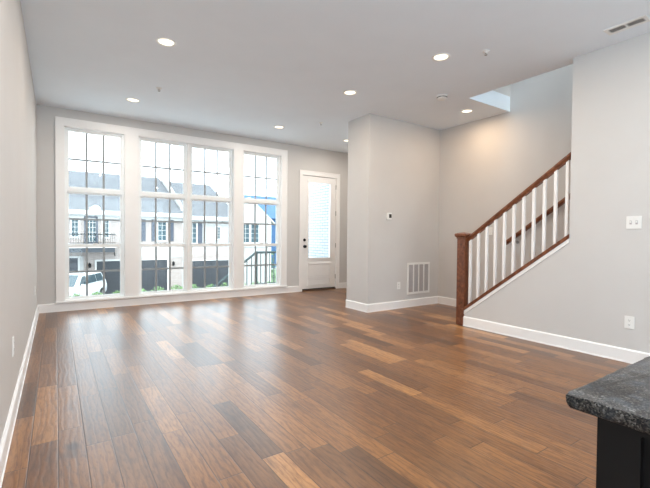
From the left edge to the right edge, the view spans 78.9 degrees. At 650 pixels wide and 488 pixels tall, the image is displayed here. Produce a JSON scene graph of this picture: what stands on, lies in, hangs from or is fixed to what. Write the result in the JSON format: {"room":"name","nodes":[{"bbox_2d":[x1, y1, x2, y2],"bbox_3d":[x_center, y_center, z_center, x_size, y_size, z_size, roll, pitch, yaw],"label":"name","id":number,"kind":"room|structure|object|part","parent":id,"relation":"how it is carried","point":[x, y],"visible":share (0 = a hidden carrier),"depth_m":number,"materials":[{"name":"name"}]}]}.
{"room":"empty living room","nodes":[
{"label":"empty living room","id":0,"kind":"room"},
{"bbox_2d":[0,0,36,442],"bbox_3d":[-0.821,-0.377,0.612,0.200,3.055,12.352,0,1,-34],"label":"wall","id":1,"kind":"structure","parent":0,"point":[18,149],"depth_m":2.73,"materials":[{"name":"beige paint"}]},
{"bbox_2d":[12,336,13,356],"bbox_3d":[-1.989,0.651,2.519,0.009,0.118,0.075,0,1,-34],"label":"wall outlet","id":2,"kind":"object","parent":1,"relation":"attached to","point":[13,336],"visible":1,"depth_m":2.50,"materials":[{"name":"white plastic"}]},
{"bbox_2d":[0,305,38,487],"bbox_3d":[-0.795,1.084,0.779,0.020,0.128,12.136,0,1,-34],"label":"baseboard","id":3,"kind":"structure","parent":1,"relation":"attached to","point":[7,435],"depth_m":2.48,"materials":[{"name":"white paint"}]},
{"bbox_2d":[36,104,347,304],"bbox_3d":[-1.866,-0.520,7.462,6.185,3.055,0.150,0,1,-34],"label":"wall","id":4,"kind":"structure","parent":0,"point":[299,157],"depth_m":6.71,"materials":[{"name":"beige paint"}]},
{"bbox_2d":[64,126,124,300],"bbox_3d":[-3.639,-0.463,6.253,0.833,2.646,0.154,0,1,-34],"label":"window","id":5,"kind":"structure","parent":4,"relation":"in","point":[86,191],"depth_m":6.22,"materials":[{"name":"white paint"}]},
{"bbox_3d":[-3.659,-0.376,6.284,0.753,0.857,0.028,0,1,-34],"label":"sash","id":6,"kind":"part","parent":5,"relation":"part of","materials":[{"name":"white plastic"}]},
{"bbox_2d":[69,194,119,243],"bbox_3d":[-3.656,-0.388,6.279,0.707,0.787,0.005,0,1,-34],"label":"grille","id":7,"kind":"object","parent":5,"relation":"attached to","point":[86,195],"depth_m":6.31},
{"bbox_3d":[-3.644,-1.308,6.255,0.753,0.896,0.028,0,1,-34],"label":"transom sash","id":8,"kind":"part","parent":5,"relation":"part of","materials":[{"name":"clear glass"}]},
{"bbox_2d":[69,131,119,188],"bbox_3d":[-3.640,-1.308,6.250,0.707,0.850,0.005,0,1,-34],"label":"grille","id":9,"kind":"object","parent":5,"relation":"attached to","point":[86,133],"depth_m":6.22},
{"bbox_3d":[-3.649,0.414,6.275,0.753,0.829,0.028,0,1,-34],"label":"sash","id":10,"kind":"part","parent":5,"relation":"part of","materials":[{"name":"white plastic"}]},
{"bbox_2d":[69,247,119,295],"bbox_3d":[-3.646,0.432,6.270,0.707,0.767,0.005,0,1,-34],"label":"grille","id":11,"kind":"object","parent":5,"relation":"attached to","point":[118,294],"depth_m":6.30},
{"bbox_2d":[39,286,298,312],"bbox_3d":[-2.385,0.948,7.043,4.443,0.128,0.020,0,1,-34],"label":"baseboard","id":12,"kind":"structure","parent":4,"relation":"attached to","point":[43,308],"depth_m":6.72,"materials":[{"name":"white paint"}]},
{"bbox_2d":[56,286,286,303],"bbox_3d":[-2.409,0.872,7.013,3.929,0.022,0.040,0,1,-34],"label":"trim","id":13,"kind":"structure","parent":4,"relation":"attached to","point":[273,286],"depth_m":6.74,"materials":[{"name":"white paint"}]},
{"bbox_2d":[55,116,287,301],"bbox_3d":[-2.403,-0.516,6.995,3.905,2.763,0.018,0,1,-34],"label":"trim","id":14,"kind":"structure","parent":4,"relation":"attached to","point":[131,135],"depth_m":6.48,"materials":[{"name":"white paint"}]},
{"bbox_2d":[138,136,233,295],"bbox_3d":[-2.453,-0.469,7.061,1.657,2.646,0.154,0,1,-34],"label":"window","id":15,"kind":"structure","parent":4,"relation":"in","point":[187,197],"depth_m":7.03,"materials":[{"name":"white paint"}]},
{"bbox_2d":[141,198,182,243],"bbox_3d":[-2.817,-0.391,6.850,0.691,0.787,0.005,0,1,-34],"label":"grille","id":16,"kind":"object","parent":15,"relation":"attached to","point":[170,199],"depth_m":6.88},
{"bbox_2d":[141,142,182,192],"bbox_3d":[-2.801,-1.311,6.821,0.691,0.850,0.005,0,1,-34],"label":"grille","id":17,"kind":"object","parent":15,"relation":"attached to","point":[169,143],"depth_m":6.82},
{"bbox_3d":[-2.820,-0.379,6.855,0.737,0.857,0.028,0,1,-34],"label":"sash","id":18,"kind":"part","parent":15,"relation":"part of","materials":[{"name":"white plastic"}]},
{"bbox_3d":[-2.805,-1.311,6.826,0.737,0.896,0.028,0,1,-34],"label":"transom sash","id":19,"kind":"part","parent":15,"relation":"part of","materials":[{"name":"clear glass"}]},
{"bbox_3d":[-2.810,0.410,6.846,0.737,0.829,0.028,0,1,-34],"label":"sash","id":20,"kind":"part","parent":15,"relation":"part of","materials":[{"name":"clear glass"}]},
{"bbox_2d":[142,247,182,290],"bbox_3d":[-2.807,0.428,6.841,0.691,0.767,0.005,0,1,-34],"label":"grille","id":21,"kind":"object","parent":15,"relation":"attached to","point":[155,268],"depth_m":6.87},
{"bbox_3d":[-2.811,-0.468,6.841,0.795,2.642,0.075,0,1,-34],"label":"frame","id":22,"kind":"part","parent":15,"relation":"part of","materials":[{"name":"white plastic"}]},
{"bbox_3d":[-2.126,-0.383,7.328,0.737,0.857,0.028,0,1,-34],"label":"sash","id":23,"kind":"part","parent":15,"relation":"part of","materials":[{"name":"clear glass"}]},
{"bbox_2d":[192,201,228,243],"bbox_3d":[-2.122,-0.394,7.323,0.691,0.787,0.005,0,1,-34],"label":"grille","id":24,"kind":"object","parent":15,"relation":"attached to","point":[204,222],"depth_m":7.38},
{"bbox_3d":[-2.110,-1.315,7.299,0.737,0.896,0.028,0,1,-34],"label":"transom sash","id":25,"kind":"part","parent":15,"relation":"part of","materials":[{"name":"white plastic"}]},
{"bbox_2d":[192,149,228,195],"bbox_3d":[-2.107,-1.314,7.294,0.691,0.850,0.005,0,1,-34],"label":"grille","id":26,"kind":"object","parent":15,"relation":"attached to","point":[222,150],"depth_m":7.34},
{"bbox_3d":[-2.116,0.407,7.319,0.737,0.829,0.028,0,1,-34],"label":"sash","id":27,"kind":"part","parent":15,"relation":"part of","materials":[{"name":"clear glass"}]},
{"bbox_2d":[192,246,228,287],"bbox_3d":[-2.113,0.425,7.314,0.691,0.767,0.005,0,1,-34],"label":"grille","id":28,"kind":"object","parent":15,"relation":"attached to","point":[204,266],"depth_m":7.36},
{"bbox_3d":[-2.116,-0.471,7.314,0.795,2.642,0.075,0,1,-34],"label":"frame","id":29,"kind":"part","parent":15,"relation":"part of","materials":[{"name":"white plastic"}]},
{"bbox_2d":[243,150,281,287],"bbox_3d":[-1.275,-0.474,7.863,0.834,2.646,0.154,0,1,-34],"label":"window","id":30,"kind":"structure","parent":4,"relation":"in","point":[277,202],"depth_m":7.94,"materials":[{"name":"white paint"}]},
{"bbox_3d":[-1.296,-0.386,7.893,0.754,0.857,0.028,0,1,-34],"label":"sash","id":31,"kind":"part","parent":30,"relation":"part of","materials":[{"name":"clear glass"}]},
{"bbox_2d":[244,204,275,242],"bbox_3d":[-1.292,-0.398,7.888,0.708,0.787,0.005,0,1,-34],"label":"grille","id":32,"kind":"object","parent":30,"relation":"attached to","point":[254,223],"depth_m":7.83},
{"bbox_2d":[244,154,276,199],"bbox_3d":[-1.277,-1.318,7.859,0.708,0.850,0.005,0,1,-34],"label":"grille","id":33,"kind":"object","parent":30,"relation":"attached to","point":[260,155],"depth_m":7.89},
{"bbox_3d":[-1.286,0.403,7.884,0.754,0.829,0.028,0,1,-34],"label":"sash","id":34,"kind":"part","parent":30,"relation":"part of","materials":[{"name":"white plastic"}]},
{"bbox_2d":[244,246,276,284],"bbox_3d":[-1.282,0.421,7.879,0.708,0.767,0.005,0,1,-34],"label":"grille","id":35,"kind":"object","parent":30,"relation":"attached to","point":[265,264],"depth_m":7.94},
{"bbox_3d":[-1.280,-1.318,7.864,0.754,0.896,0.028,0,1,-34],"label":"transom sash","id":36,"kind":"part","parent":30,"relation":"part of","materials":[{"name":"white plastic"}]},
{"bbox_2d":[299,170,339,291],"bbox_3d":[-0.154,-0.228,8.623,1.044,2.656,0.230,0,1,-34],"label":"door","id":37,"kind":"structure","parent":4,"relation":"in","point":[314,273],"depth_m":8.58,"materials":[{"name":"white paint"}]},
{"bbox_3d":[-0.128,0.561,8.592,0.555,0.230,0.008,0,1,-34],"label":"raised panel","id":38,"kind":"part","parent":37,"relation":"part of","materials":[{"name":"white paint"}]},
{"bbox_3d":[-0.131,0.820,8.597,0.555,0.102,0.008,0,1,-34],"label":"raised panel","id":39,"kind":"part","parent":37,"relation":"part of","materials":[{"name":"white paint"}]},
{"bbox_3d":[-0.126,0.561,8.588,0.605,0.290,0.016,0,1,-34],"label":"panel moulding","id":40,"kind":"part","parent":37,"relation":"part of","materials":[{"name":"white paint"}]},
{"bbox_3d":[-0.128,0.820,8.594,0.605,0.162,0.016,0,1,-34],"label":"panel moulding","id":41,"kind":"part","parent":37,"relation":"part of","materials":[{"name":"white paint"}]},
{"bbox_3d":[-0.117,-0.511,8.570,0.637,1.695,0.012,0,1,-34],"label":"lite frame","id":42,"kind":"part","parent":37,"relation":"part of","materials":[{"name":"white paint"}]},
{"bbox_2d":[339,282,346,287],"bbox_3d":[0.454,0.935,8.976,0.357,0.128,0.020,0,1,-34],"label":"baseboard","id":43,"kind":"structure","parent":4,"relation":"attached to","point":[342,284],"depth_m":8.94,"materials":[{"name":"white paint"}]},
{"bbox_2d":[1,288,630,487],"bbox_3d":[1.615,1.288,2.405,6.233,0.300,12.502,0,1,-34],"label":"floor","id":44,"kind":"structure","parent":0,"point":[304,389],"depth_m":2.78,"materials":[{"name":"brown wood"}]},
{"bbox_2d":[454,152,570,325],"bbox_3d":[2.226,0.043,4.796,0.176,2.107,1.437,0,1,-34],"label":"stair railing","id":45,"kind":"object","parent":44,"relation":"on","point":[464,304],"visible":0.98,"depth_m":4.73,"materials":[{"name":"brown wood"}]},
{"bbox_3d":[1.867,0.500,5.326,0.126,1.165,0.126,0,1,-34],"label":"newel post","id":46,"kind":"part","parent":45,"relation":"part of","materials":[{"name":"brown wood"}]},
{"bbox_3d":[2.208,0.436,4.702,0.008,1.019,1.285,0,1,-34],"label":"cap moulding","id":47,"kind":"part","parent":45,"relation":"part of","materials":[{"name":"white paint"}]},
{"bbox_3d":[2.269,-0.506,4.720,0.060,1.008,1.287,0,1,-34],"label":"rail","id":48,"kind":"part","parent":45,"relation":"part of","materials":[{"name":"brown wood"}]},
{"bbox_2d":[596,417,649,487],"bbox_3d":[1.469,0.736,0.042,0.970,0.892,2.184,0,1,-34],"label":"base cabinet","id":49,"kind":"object","parent":44,"relation":"on","point":[623,453],"visible":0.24,"depth_m":0.64,"materials":[{"name":"black wood"}]},
{"bbox_2d":[566,356,649,434],"bbox_3d":[1.489,0.279,0.029,1.112,0.022,2.263,0,1,-34],"label":"countertop","id":50,"kind":"structure","parent":49,"relation":"on","point":[622,396],"depth_m":0.64,"materials":[{"name":"grey stone"}]},
{"bbox_2d":[309,182,328,257],"bbox_3d":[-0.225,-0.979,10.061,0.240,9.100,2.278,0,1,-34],"label":"window","id":51,"kind":"structure","parent":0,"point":[318,192],"depth_m":9.75,"materials":[{"name":"glass"}]},
{"bbox_2d":[20,0,649,152],"bbox_3d":[1.594,-2.027,2.366,6.180,0.220,12.602,0,1,-34],"label":"ceiling","id":52,"kind":"structure","parent":0,"point":[243,68],"depth_m":4.12,"materials":[{"name":"paint"}]},
{"bbox_2d":[125,98,139,102],"bbox_3d":[-2.690,-2.016,5.529,0.192,0.011,0.192,0,1,-34],"label":"recessed light","id":53,"kind":"object","parent":52,"relation":"in","point":[134,100],"visible":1,"depth_m":5.53,"materials":[{"name":"white plastic"}]},
{"bbox_2d":[156,37,176,46],"bbox_3d":[-1.553,-1.973,3.858,0.192,0.011,0.192,0,1,-34],"label":"recessed light","id":54,"kind":"object","parent":52,"relation":"in","point":[163,41],"visible":1,"depth_m":3.86,"materials":[{"name":"white plastic"}]},
{"bbox_2d":[274,125,283,128],"bbox_3d":[-0.797,-2.024,6.834,0.192,0.011,0.192,0,1,-34],"label":"recessed light","id":55,"kind":"object","parent":52,"relation":"in","point":[277,126],"visible":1,"depth_m":6.85,"materials":[{"name":"white plastic"}]},
{"bbox_2d":[343,90,356,94],"bbox_3d":[0.328,-1.982,5.167,0.192,0.011,0.192,0,1,-34],"label":"recessed light","id":56,"kind":"object","parent":52,"relation":"in","point":[346,92],"visible":1,"depth_m":5.16,"materials":[{"name":"white plastic"}]},
{"bbox_2d":[432,53,450,60],"bbox_3d":[1.212,-1.954,4.127,0.192,0.011,0.192,0,1,-34],"label":"recessed light","id":57,"kind":"object","parent":52,"relation":"in","point":[440,56],"visible":1,"depth_m":4.12,"materials":[{"name":"white plastic"}]},
{"bbox_2d":[436,94,447,100],"bbox_3d":[1.561,-1.949,5.266,0.152,0.050,0.152,0,1,-34],"label":"smoke detector","id":58,"kind":"object","parent":52,"relation":"attached to","point":[441,97],"visible":1,"depth_m":5.22,"materials":[{"name":"white plastic"}]},
{"bbox_2d":[460,109,473,112],"bbox_3d":[2.115,-1.980,5.880,0.192,0.011,0.192,0,1,-34],"label":"recessed light","id":59,"kind":"object","parent":52,"relation":"in","point":[464,110],"visible":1,"depth_m":5.88,"materials":[{"name":"white plastic"}]},
{"bbox_2d":[603,15,649,35],"bbox_3d":[2.660,-1.926,3.481,0.140,0.007,0.310,0,1,-34],"label":"ceiling vent","id":60,"kind":"object","parent":52,"relation":"in","point":[640,20],"visible":1,"depth_m":3.47,"materials":[{"name":"white plastic"}]},
{"bbox_2d":[346,113,439,303],"bbox_3d":[1.194,-0.479,6.747,1.633,3.055,0.535,0,1,-34],"label":"wall","id":61,"kind":"structure","parent":0,"point":[394,165],"depth_m":6.39,"materials":[{"name":"beige paint"}]},
{"bbox_2d":[346,299,367,312],"bbox_3d":[0.502,0.988,6.303,0.020,0.128,0.551,0,1,-34],"label":"baseboard","id":62,"kind":"structure","parent":61,"relation":"attached to","point":[363,307],"depth_m":6.27,"materials":[{"name":"white paint"}]},
{"bbox_2d":[386,213,391,219],"bbox_3d":[1.021,-0.444,6.292,0.107,0.110,0.024,0,1,-34],"label":"thermostat","id":63,"kind":"object","parent":61,"relation":"attached to","point":[388,215],"visible":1,"depth_m":6.28,"materials":[{"name":"white plastic"}]},
{"bbox_2d":[368,296,437,312],"bbox_3d":[1.337,0.990,6.546,1.633,0.128,0.020,0,1,-34],"label":"baseboard","id":64,"kind":"structure","parent":61,"relation":"attached to","point":[374,307],"depth_m":6.49,"materials":[{"name":"white paint"}]},
{"bbox_2d":[407,262,429,294],"bbox_3d":[1.591,0.576,6.714,0.540,0.530,0.012,0,1,-34],"label":"air vent","id":65,"kind":"object","parent":61,"relation":"in","point":[418,273],"visible":1,"depth_m":6.70,"materials":[{"name":"white plastic"}]},
{"bbox_2d":[493,85,509,96],"bbox_3d":[2.326,-3.558,5.642,0.982,2.725,0.143,0,1,-34],"label":"wall","id":66,"kind":"structure","parent":0,"point":[505,90],"depth_m":5.80,"materials":[{"name":"beige paint"}]},
{"bbox_2d":[438,64,572,300],"bbox_3d":[4.159,-1.871,3.966,0.150,6.000,12.352,0,1,-34],"label":"wall","id":67,"kind":"structure","parent":0,"point":[486,163],"depth_m":5.96,"materials":[{"name":"beige paint"}]},
{"bbox_2d":[438,296,471,306],"bbox_3d":[2.395,1.002,6.425,0.020,0.128,1.380,0,1,-34],"label":"baseboard","id":68,"kind":"structure","parent":67,"relation":"attached to","point":[441,300],"depth_m":6.82,"materials":[{"name":"white paint"}]},
{"bbox_2d":[506,194,569,244],"bbox_3d":[3.620,-1.124,4.536,0.104,2.350,3.200,0,1,-34],"label":"wall handrail","id":69,"kind":"object","parent":67,"relation":"attached to","point":[561,202],"visible":0.4,"depth_m":5.47,"materials":[{"name":"brown wood"}]},
{"bbox_2d":[464,32,649,352],"bbox_3d":[4.236,-0.356,1.832,0.120,3.055,8.275,0,1,-34],"label":"wall","id":70,"kind":"structure","parent":0,"point":[609,279],"depth_m":3.91,"materials":[{"name":"beige paint"}]},
{"bbox_2d":[463,316,649,363],"bbox_3d":[4.165,1.108,1.821,0.020,0.128,8.275,0,1,-34],"label":"baseboard","id":71,"kind":"structure","parent":70,"relation":"attached to","point":[630,356],"depth_m":4.22,"materials":[{"name":"white paint"}]},
{"bbox_2d":[624,316,634,328],"bbox_3d":[2.873,0.741,3.727,0.009,0.118,0.078,0,1,-34],"label":"wall outlet","id":72,"kind":"object","parent":70,"relation":"attached to","point":[628,320],"visible":1,"depth_m":3.72,"materials":[{"name":"white plastic"}]},
{"bbox_2d":[626,216,641,228],"bbox_3d":[2.887,-0.202,3.692,0.018,0.118,0.118,0,1,-34],"label":"light switch","id":73,"kind":"object","parent":70,"relation":"attached to","point":[632,222],"visible":1,"depth_m":3.69,"materials":[{"name":"white plastic"}]},
{"label":"outside","id":74,"kind":"structure","parent":0,"visible":0},
{"bbox_3d":[-4.134,3.461,13.200,36.000,0.030,11.678,0,1,-34],"label":"courtyard","id":75,"kind":"object","parent":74,"visible":0},
{"bbox_3d":[-1.943,2.342,8.262,4.630,2.500,1.098,0,1,-34],"label":"porch","id":76,"kind":"object","parent":75,"relation":"on","visible":0},
{"bbox_2d":[213,251,275,286],"bbox_3d":[-2.033,1.875,8.771,3.631,3.412,0.054,0,1,-34],"label":"porch railing","id":77,"kind":"object","parent":76,"relation":"on","point":[257,252],"visible":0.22,"depth_m":9.03,"materials":[{"name":"black metal"}]},
{"bbox_3d":[-2.550,1.066,8.398,2.361,1.778,0.054,0,1,-34],"label":"rail","id":78,"kind":"part","parent":77,"relation":"part of","materials":[{"name":"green metal"}]},
{"bbox_3d":[-1.579,0.632,9.048,0.050,0.895,0.050,0,1,-34],"label":"rail post","id":79,"kind":"part","parent":77,"relation":"part of","materials":[{"name":"green metal"}]},
{"bbox_3d":[-1.055,0.192,9.394,1.271,0.054,0.054,0,1,-34],"label":"rail","id":80,"kind":"part","parent":77,"relation":"part of","materials":[{"name":"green metal"}]},
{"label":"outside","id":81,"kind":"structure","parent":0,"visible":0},
{"bbox_3d":[-12.291,3.209,22.691,23.200,0.020,4.800,0,1,-34],"label":"driveway","id":82,"kind":"object","parent":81,"visible":0},
{"bbox_2d":[69,272,106,295],"bbox_3d":[-13.684,2.383,21.343,2.000,1.700,4.630,0,1,-6],"label":"car","id":83,"kind":"object","parent":82,"relation":"on","point":[77,281],"visible":0.31,"depth_m":21.22,"materials":[{"name":"white paint"}]},
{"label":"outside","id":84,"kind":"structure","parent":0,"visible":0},
{"bbox_3d":[-20.646,2.625,56.989,150.000,0.300,102.688,0,1,-34],"label":"ground","id":85,"kind":"structure","parent":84,"visible":0},
{"bbox_2d":[69,170,182,293],"bbox_3d":[-20.186,-0.743,28.619,15.450,9.550,16.250,0,1,-34],"label":"townhouse","id":86,"kind":"structure","parent":85,"relation":"on","point":[77,228],"depth_m":25.86,"materials":[{"name":"paint"}]},
{"bbox_3d":[-15.083,1.506,23.608,0.710,1.540,0.070,0,1,-34],"label":"window trim","id":87,"kind":"part","parent":86,"relation":"part of","materials":[{"name":"white wood"}]},
{"bbox_3d":[-14.980,-1.020,23.638,0.330,1.150,0.020,0,1,-34],"label":"pane","id":88,"kind":"part","parent":86,"relation":"part of","materials":[{"name":"clear glass"}]},
{"bbox_3d":[-14.283,-0.852,24.099,0.720,1.690,0.060,0,1,-34],"label":"balcony door","id":89,"kind":"part","parent":86,"relation":"part of","materials":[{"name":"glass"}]},
{"bbox_3d":[-14.292,-0.873,24.111,0.520,1.450,0.010,0,1,-34],"label":"pane","id":90,"kind":"part","parent":86,"relation":"part of","materials":[{"name":"clear glass"}]},
{"bbox_3d":[-15.175,-0.569,22.265,5.980,0.060,0.050,0,1,-34],"label":"balcony rail","id":91,"kind":"part","parent":86,"relation":"part of","materials":[{"name":"black metal"}]},
{"bbox_3d":[-13.633,-0.996,24.556,0.310,1.130,0.020,0,1,-34],"label":"pane","id":92,"kind":"part","parent":86,"relation":"part of","materials":[{"name":"clear glass"}]},
{"bbox_3d":[-12.364,2.563,25.487,4.330,3.200,0.070,0,1,-34],"label":"garage trim","id":93,"kind":"part","parent":86,"relation":"part of","materials":[{"name":"white wood"}]},
{"bbox_3d":[-12.372,2.103,25.494,4.130,2.080,0.030,0,1,-34],"label":"garage door","id":94,"kind":"part","parent":86,"relation":"part of","materials":[{"name":"metal"}]},
{"bbox_2d":[141,219,145,240],"bbox_3d":[-11.880,-0.908,25.740,0.340,1.420,0.050,0,1,-34],"label":"shutter","id":95,"kind":"object","parent":86,"relation":"hanging from","point":[143,224],"depth_m":25.74,"materials":[{"name":"wood"}]},
{"bbox_2d":[152,219,154,240],"bbox_3d":[-11.319,-0.910,26.122,0.300,1.420,0.050,0,1,-34],"label":"shutter","id":96,"kind":"object","parent":86,"relation":"hanging from","point":[153,223],"depth_m":26.08,"materials":[{"name":"wood"}]},
{"bbox_3d":[-10.907,-0.913,26.415,0.510,1.360,0.020,0,1,-34],"label":"pane","id":97,"kind":"part","parent":86,"relation":"part of","materials":[{"name":"clear glass"}]},
{"bbox_2d":[171,220,173,240],"bbox_3d":[-10.422,-0.914,26.733,0.330,1.420,0.050,0,1,-34],"label":"shutter","id":98,"kind":"object","parent":86,"relation":"hanging from","point":[172,224],"depth_m":26.76,"materials":[{"name":"wood"}]},
{"bbox_2d":[171,284,182,289],"bbox_3d":[-8.002,2.729,21.341,0.869,1.115,0.833,1,1,3],"label":"shrub","id":99,"kind":"object","parent":85,"relation":"on","point":[176,286],"visible":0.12,"depth_m":21.28,"materials":[{"name":"green plant"}]},
{"bbox_2d":[161,173,228,287],"bbox_3d":[-12.035,-0.952,34.062,4.148,9.900,14.780,0,1,-34],"label":"townhouse","id":100,"kind":"structure","parent":85,"relation":"on","point":[197,189],"depth_m":28.43,"materials":[{"name":"white"}]},
{"bbox_3d":[-9.251,-0.765,27.546,0.520,1.390,0.020,0,1,-34],"label":"pane","id":101,"kind":"part","parent":100,"relation":"part of","materials":[{"name":"clear glass"}]},
{"bbox_2d":[198,223,201,242],"bbox_3d":[-8.815,-0.767,27.831,0.320,1.450,0.050,0,1,-34],"label":"shutter","id":102,"kind":"object","parent":100,"relation":"hanging from","point":[199,224],"depth_m":27.81,"materials":[{"name":"wood"}]},
{"bbox_3d":[-8.100,2.615,28.392,3.850,3.060,0.070,0,1,-34],"label":"garage trim","id":103,"kind":"part","parent":100,"relation":"part of","materials":[{"name":"white wood"}]},
{"bbox_3d":[-8.107,2.154,28.400,3.650,1.940,0.030,0,1,-34],"label":"garage door","id":104,"kind":"part","parent":100,"relation":"part of","materials":[{"name":"metal"}]},
{"bbox_3d":[-7.754,-0.797,28.564,0.300,0.840,0.020,0,1,-34],"label":"pane","id":105,"kind":"part","parent":100,"relation":"part of","materials":[{"name":"clear glass"}]},
{"bbox_2d":[222,197,274,284],"bbox_3d":[-9.091,-0.326,34.848,4.200,6.670,12.160,0,1,-34],"label":"townhouse","id":106,"kind":"structure","parent":85,"relation":"on","point":[248,208],"depth_m":30.15,"materials":[{"name":"white"}]},
{"bbox_3d":[-5.979,-0.797,29.653,0.600,1.370,0.020,0,1,-34],"label":"pane","id":107,"kind":"part","parent":106,"relation":"part of","materials":[{"name":"clear glass"}]},
{"bbox_3d":[-5.351,-0.800,30.080,0.620,1.370,0.020,0,1,-34],"label":"pane","id":108,"kind":"part","parent":106,"relation":"part of","materials":[{"name":"clear glass"}]},
{"bbox_2d":[244,195,275,267],"bbox_3d":[-6.209,-1.689,51.395,10.800,8.800,8.800,0,1,-34],"label":"house","id":109,"kind":"structure","parent":85,"relation":"on","point":[271,209],"depth_m":46.89,"materials":[{"name":"blue"}]},
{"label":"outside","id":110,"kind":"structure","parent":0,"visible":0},
{"bbox_2d":[271,270,275,281],"bbox_3d":[5.765,3.022,39.703,25.800,0.050,19.000,0,1,-34],"label":"lawn","id":111,"kind":"structure","parent":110,"point":[274,270],"depth_m":35.26,"materials":[{"name":"green plant"}]},
{"bbox_2d":[271,253,275,277],"bbox_3d":[-5.197,1.702,34.643,1.729,2.785,1.643,0,1,-34],"label":"shrub","id":112,"kind":"object","parent":111,"relation":"on","point":[272,253],"visible":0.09,"depth_m":34.68,"materials":[{"name":"green plant"}]}
]}

